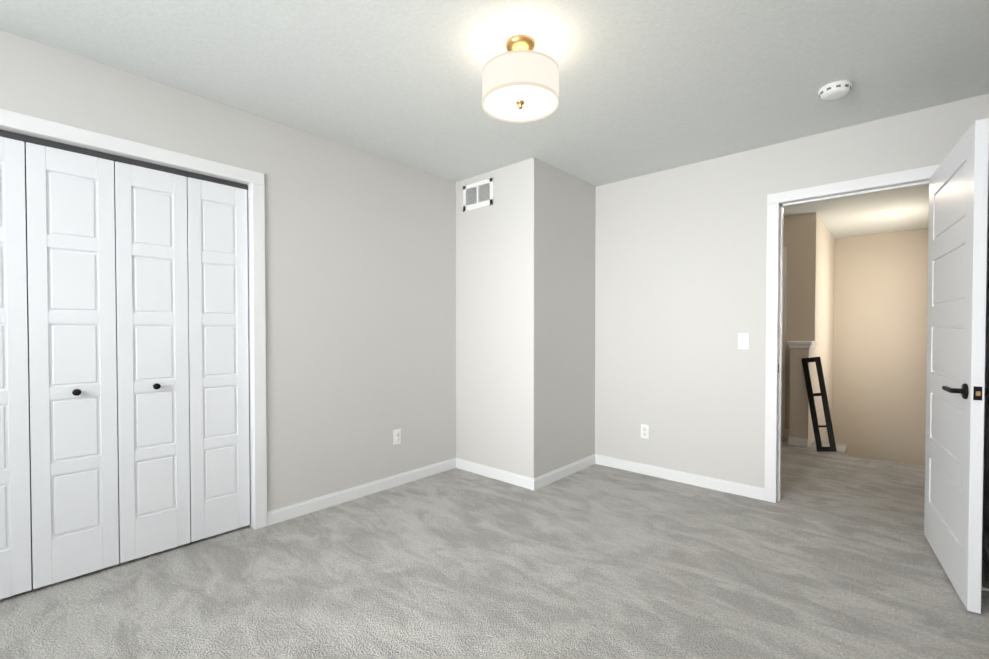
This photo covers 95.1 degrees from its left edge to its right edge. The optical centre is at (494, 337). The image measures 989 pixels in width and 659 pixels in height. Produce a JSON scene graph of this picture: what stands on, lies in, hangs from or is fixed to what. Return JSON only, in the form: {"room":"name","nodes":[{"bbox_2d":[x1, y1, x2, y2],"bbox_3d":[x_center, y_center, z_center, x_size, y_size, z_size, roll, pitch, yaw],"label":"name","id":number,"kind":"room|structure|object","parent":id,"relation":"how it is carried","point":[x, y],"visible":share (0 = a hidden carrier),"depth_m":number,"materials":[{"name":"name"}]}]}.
{"room":"empty bedroom","nodes":[
{"label":"empty bedroom","id":0,"kind":"room"},
{"bbox_2d":[25,148,31,542],"bbox_3d":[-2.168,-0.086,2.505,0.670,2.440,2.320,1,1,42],"label":"closet door","id":1,"kind":"structure","parent":0,"point":[28,342],"depth_m":2.49,"materials":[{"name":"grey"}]},
{"bbox_2d":[0,30,455,511],"bbox_3d":[-1.450,-0.089,2.716,0.120,2.440,5.270,1,1,42],"label":"wall","id":2,"kind":"structure","parent":0,"point":[360,277],"depth_m":3.00,"materials":[{"name":"grey paint"}]},
{"bbox_2d":[0,136,31,598],"bbox_3d":[-2.175,0.133,1.901,0.034,1.985,0.300,1,1,42],"label":"closet door","id":3,"kind":"structure","parent":2,"relation":"in","point":[15,548],"depth_m":1.97,"materials":[{"name":"white wood"}]},
{"bbox_2d":[25,142,118,588],"bbox_3d":[-1.957,0.130,2.114,0.075,1.985,0.300,1,1,42],"label":"closet door","id":4,"kind":"structure","parent":2,"relation":"in","point":[70,207],"depth_m":2.11,"materials":[{"name":"white wood"}]},
{"bbox_2d":[0,129,247,189],"bbox_3d":[-1.877,-0.882,2.233,0.040,0.030,1.220,1,1,42],"label":"trim","id":5,"kind":"structure","parent":2,"relation":"attached to","point":[47,143],"depth_m":2.22,"materials":[{"name":"grey metal"}]},
{"bbox_2d":[0,108,266,529],"bbox_3d":[-1.867,0.086,2.239,0.138,2.105,1.360,1,1,42],"label":"trim","id":6,"kind":"structure","parent":2,"relation":"attached to","point":[19,123],"depth_m":2.65,"materials":[{"name":"white wood"}]},
{"bbox_2d":[114,161,190,562],"bbox_3d":[-1.755,0.126,2.340,0.075,1.985,0.300,1,1,42],"label":"closet door","id":7,"kind":"structure","parent":2,"relation":"in","point":[151,281],"depth_m":2.33,"materials":[{"name":"white wood"}]},
{"bbox_2d":[187,177,249,541],"bbox_3d":[-1.568,0.122,2.580,0.034,1.985,0.300,1,1,42],"label":"closet door","id":8,"kind":"structure","parent":2,"relation":"in","point":[217,237],"depth_m":2.56,"materials":[{"name":"white wood"}]},
{"bbox_2d":[267,458,454,525],"bbox_3d":[-0.848,1.081,3.309,0.014,0.081,1.570,1,1,42],"label":"baseboard","id":9,"kind":"structure","parent":2,"relation":"attached to","point":[275,516],"depth_m":3.15,"materials":[{"name":"white wood"}]},
{"bbox_2d":[393,429,400,444],"bbox_3d":[-0.736,0.750,3.432,0.009,0.114,0.070,1,1,42],"label":"electrical outlet","id":10,"kind":"object","parent":2,"relation":"attached to","point":[396,436],"visible":1,"depth_m":3.42,"materials":[{"name":"white plastic"}]},
{"bbox_2d":[0,436,988,658],"bbox_3d":[0.268,1.156,2.689,4.105,0.050,7.490,1,1,42],"label":"floor","id":11,"kind":"structure","parent":0,"point":[830,555],"depth_m":2.11,"materials":[{"name":"carpet"}]},
{"bbox_2d":[456,158,595,478],"bbox_3d":[0.279,-0.108,3.939,0.830,2.440,0.900,1,1,42],"label":"wall bump-out","id":12,"kind":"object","parent":11,"relation":"on","point":[525,323],"visible":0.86,"depth_m":3.58,"materials":[{"name":"grey paint"}]},
{"bbox_2d":[463,177,492,211],"bbox_3d":[-0.137,-1.162,3.685,0.335,0.215,0.010,1,1,42],"label":"air vent grille","id":13,"kind":"object","parent":12,"relation":"attached to","point":[480,195],"visible":1,"depth_m":3.68,"materials":[{"name":"white plastic"}]},
{"bbox_2d":[455,458,526,487],"bbox_3d":[-0.014,1.076,3.607,0.780,0.081,0.014,1,1,42],"label":"baseboard","id":14,"kind":"structure","parent":12,"relation":"attached to","point":[512,478],"depth_m":3.60,"materials":[{"name":"white wood"}]},
{"bbox_2d":[527,454,594,489],"bbox_3d":[0.582,1.076,3.664,0.014,0.081,0.894,1,1,42],"label":"baseboard","id":15,"kind":"structure","parent":12,"relation":"attached to","point":[538,482],"depth_m":3.58,"materials":[{"name":"white wood"}]},
{"bbox_2d":[802,357,836,451],"bbox_3d":[3.181,0.646,4.442,0.302,0.920,0.147,1,1,42],"label":"frame","id":16,"kind":"object","parent":11,"relation":"on","point":[826,409],"visible":1,"depth_m":4.43,"materials":[{"name":"black wood"}]},
{"bbox_2d":[0,0,988,237],"bbox_3d":[0.890,-1.370,3.414,4.195,0.100,9.460,1,1,42],"label":"ceiling","id":17,"kind":"structure","parent":0,"point":[646,87],"depth_m":2.18,"materials":[{"name":"white paint"}]},
{"bbox_2d":[482,35,558,122],"bbox_3d":[0.115,-1.156,2.005,0.342,0.284,0.342,1,1,42],"label":"ceiling light","id":18,"kind":"object","parent":17,"relation":"attached to","point":[520,80],"visible":1,"depth_m":1.92,"materials":[{"name":"white fabric"}]},
{"bbox_2d":[818,80,852,100],"bbox_3d":[1.773,-1.281,2.358,0.144,0.045,0.144,1,1,42],"label":"smoke detector","id":19,"kind":"object","parent":17,"relation":"attached to","point":[835,90],"visible":1,"depth_m":2.32,"materials":[{"name":"white plastic"}]},
{"bbox_2d":[595,94,988,532],"bbox_3d":[1.497,-0.102,3.535,3.425,2.440,0.120,1,1,42],"label":"wall","id":20,"kind":"structure","parent":0,"point":[680,275],"depth_m":3.39,"materials":[{"name":"grey paint"}]},
{"bbox_2d":[641,424,648,438],"bbox_3d":[1.229,0.765,3.702,0.070,0.114,0.009,1,1,42],"label":"electrical outlet","id":21,"kind":"object","parent":20,"relation":"attached to","point":[644,431],"visible":1,"depth_m":3.70,"materials":[{"name":"white plastic"}]},
{"bbox_2d":[595,454,763,499],"bbox_3d":[1.376,1.077,3.572,1.320,0.081,0.014,1,1,42],"label":"baseboard","id":22,"kind":"structure","parent":20,"relation":"attached to","point":[683,477],"depth_m":3.49,"materials":[{"name":"white wood"}]},
{"bbox_2d":[738,333,748,348],"bbox_3d":[1.764,0.023,3.209,0.070,0.114,0.014,1,1,42],"label":"light switch","id":23,"kind":"object","parent":20,"relation":"attached to","point":[743,340],"visible":1,"depth_m":3.21,"materials":[{"name":"white plastic"}]},
{"bbox_2d":[764,164,939,502],"bbox_3d":[2.253,0.076,2.865,0.908,2.105,0.160,1,1,42],"label":"door frame","id":24,"kind":"structure","parent":20,"relation":"attached to","point":[778,202],"depth_m":3.08,"materials":[{"name":"white wood"}]},
{"bbox_2d":[924,118,988,613],"bbox_3d":[2.242,0.117,2.190,0.192,2.020,0.877,1,1,42],"label":"door","id":25,"kind":"structure","parent":20,"relation":"in","point":[957,391],"depth_m":2.03,"materials":[{"name":"painted wood"},{"name":"black metal"}]},
{"bbox_2d":[789,348,814,445],"bbox_3d":[3.240,0.584,4.765,0.160,1.030,0.420,1,1,42],"label":"wall","id":26,"kind":"structure","parent":0,"point":[800,423],"depth_m":4.62,"materials":[{"name":"beige paint"}]},
{"bbox_2d":[781,247,786,435],"bbox_3d":[2.876,0.037,5.351,0.965,2.105,0.018,1,1,42],"label":"door frame","id":27,"kind":"structure","parent":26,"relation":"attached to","point":[783,341],"depth_m":5.03,"materials":[{"name":"white wood"}]},
{"bbox_2d":[785,429,798,444],"bbox_3d":[3.163,1.058,4.818,0.014,0.081,0.414,1,1,42],"label":"baseboard","id":28,"kind":"structure","parent":26,"relation":"attached to","point":[791,440],"depth_m":4.65,"materials":[{"name":"white"}]},
{"bbox_2d":[787,341,817,348],"bbox_3d":[3.232,0.069,4.748,0.210,0.070,0.445,1,1,42],"label":"trim","id":29,"kind":"structure","parent":26,"relation":"on","point":[802,344],"depth_m":4.59,"materials":[{"name":"white wood"}]},
{"bbox_2d":[783,212,928,465],"bbox_3d":[2.561,0.969,5.411,4.075,4.640,4.310,1,1,42],"label":"wall","id":30,"kind":"structure","parent":0,"point":[856,307],"depth_m":5.82,"materials":[{"name":"beige paint"}]},
{"bbox_2d":[984,251,988,543],"bbox_3d":[2.410,1.021,2.094,0.120,4.640,9.460,1,1,42],"label":"wall","id":31,"kind":"structure","parent":0,"point":[986,510],"depth_m":2.39,"materials":[{"name":"grey paint"}]},
{"bbox_2d":[982,533,988,569],"bbox_3d":[0.964,1.124,0.578,0.014,0.081,5.030,1,1,42],"label":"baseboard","id":32,"kind":"structure","parent":31,"relation":"attached to","point":[985,546],"depth_m":2.32,"materials":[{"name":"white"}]}
]}

